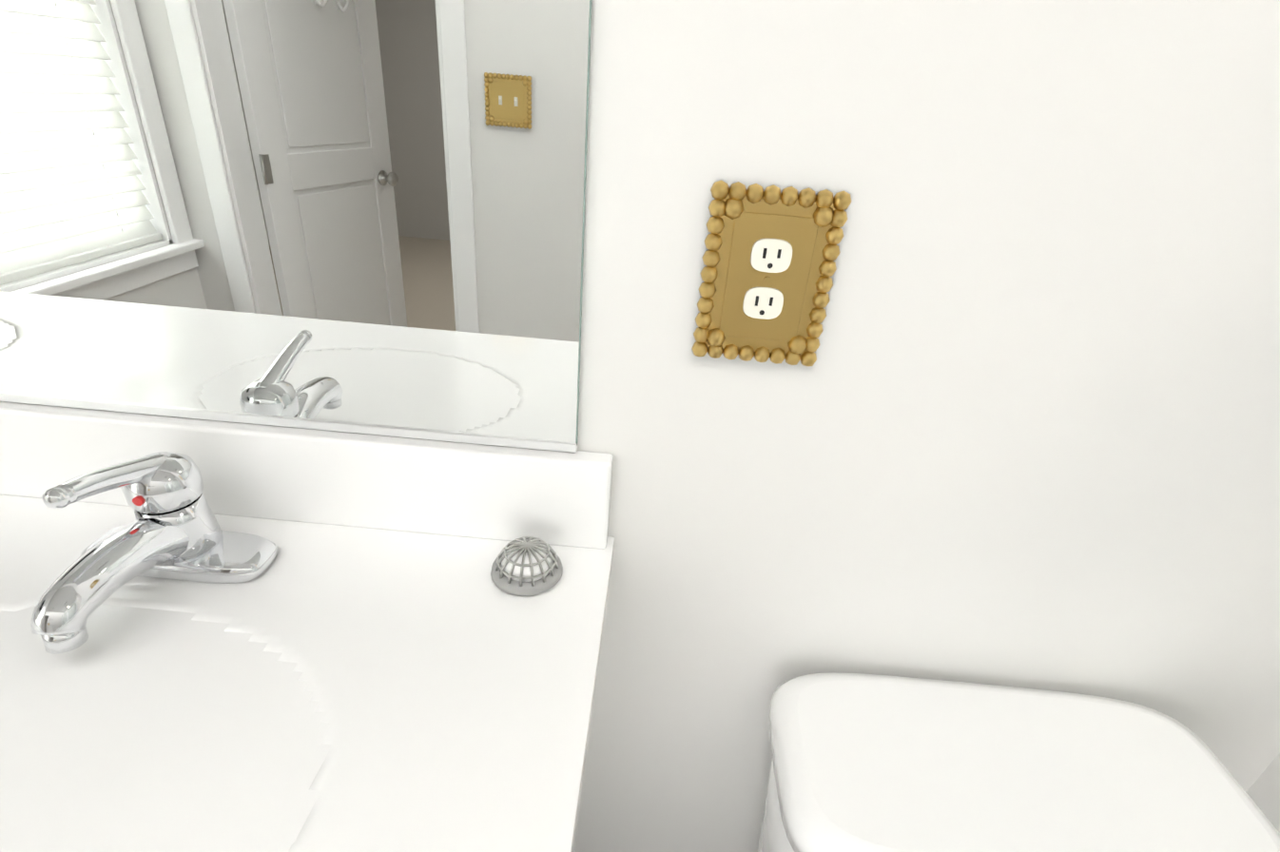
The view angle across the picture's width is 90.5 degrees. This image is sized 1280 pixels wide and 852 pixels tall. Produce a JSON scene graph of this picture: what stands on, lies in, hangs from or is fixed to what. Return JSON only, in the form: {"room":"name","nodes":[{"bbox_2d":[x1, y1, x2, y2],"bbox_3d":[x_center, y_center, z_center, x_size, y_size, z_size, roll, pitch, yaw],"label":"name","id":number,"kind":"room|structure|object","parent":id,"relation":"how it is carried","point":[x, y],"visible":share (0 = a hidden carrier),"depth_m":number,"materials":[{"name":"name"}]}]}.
{"room":"bathroom","nodes":[
{"label":"bathroom","id":0,"kind":"room"},
{"bbox_2d":[573,0,1279,851],"bbox_3d":[-0.427,-0.219,0.570,2.461,2.428,0.120,5,28,1],"label":"wall","id":1,"kind":"structure","parent":0,"point":[1017,424],"depth_m":0.56,"materials":[{"name":"paint"}]},
{"bbox_2d":[0,391,577,452],"bbox_3d":[-0.755,-0.483,0.377,1.470,0.999,0.010,5,28,1],"label":"mirror bottom edge","id":2,"kind":"object","parent":1,"relation":"attached to","point":[290,422],"visible":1,"depth_m":0.60,"materials":[{"name":"white plastic"}]},
{"bbox_2d":[0,0,592,445],"bbox_3d":[-0.755,-0.480,0.379,1.470,0.982,0.007,5,28,1],"label":"wall mirror","id":3,"kind":"object","parent":1,"relation":"attached to","point":[359,211],"depth_m":0.51,"materials":[{"name":"white mirror"}]},
{"bbox_2d":[691,179,851,366],"bbox_3d":[0.104,-0.119,0.518,0.109,0.145,0.018,5,28,1],"label":"outlet","id":4,"kind":"object","parent":1,"relation":"attached to","point":[769,257],"visible":1,"depth_m":0.51,"materials":[{"name":"brown metal"}]},
{"bbox_2d":[1246,752,1279,833],"bbox_3d":[1.323,-0.039,0.508,1.057,2.428,0.222,5,28,1],"label":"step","id":5,"kind":"structure","parent":0,"point":[1263,791],"depth_m":0.76,"materials":[{"name":"paint"}]},
{"bbox_3d":[-0.035,1.316,0.393,3.518,0.060,1.810,5,28,1],"label":"floor","id":6,"kind":"structure","parent":0,"visible":0},
{"bbox_2d":[0,401,614,851],"bbox_3d":[-0.836,0.535,0.596,1.537,1.012,0.568,5,28,1],"label":"bathroom vanity","id":7,"kind":"object","parent":6,"relation":"on","point":[371,658],"visible":0.92,"depth_m":0.49,"materials":[{"name":"white ceramic"}]},
{"bbox_2d":[31,451,277,654],"bbox_3d":[-0.410,0.085,0.502,0.158,0.132,0.165,5,28,1],"label":"faucet","id":8,"kind":"object","parent":7,"relation":"on","point":[173,531],"visible":1,"depth_m":0.52,"materials":[{"name":"silver metal"}]},
{"bbox_2d":[490,536,562,595],"bbox_3d":[-0.104,0.122,0.585,0.066,0.034,0.066,5,28,1],"label":"strainer","id":9,"kind":"object","parent":7,"relation":"in","point":[528,566],"visible":1,"depth_m":0.57,"materials":[{"name":"grey metal"}]},
{"bbox_2d":[756,673,1279,851],"bbox_3d":[0.320,0.797,0.542,0.458,0.771,0.791,5,28,1],"label":"toilet","id":10,"kind":"object","parent":6,"relation":"on","point":[866,763],"visible":1,"depth_m":0.60,"materials":[{"name":"white ceramic"}]}
]}

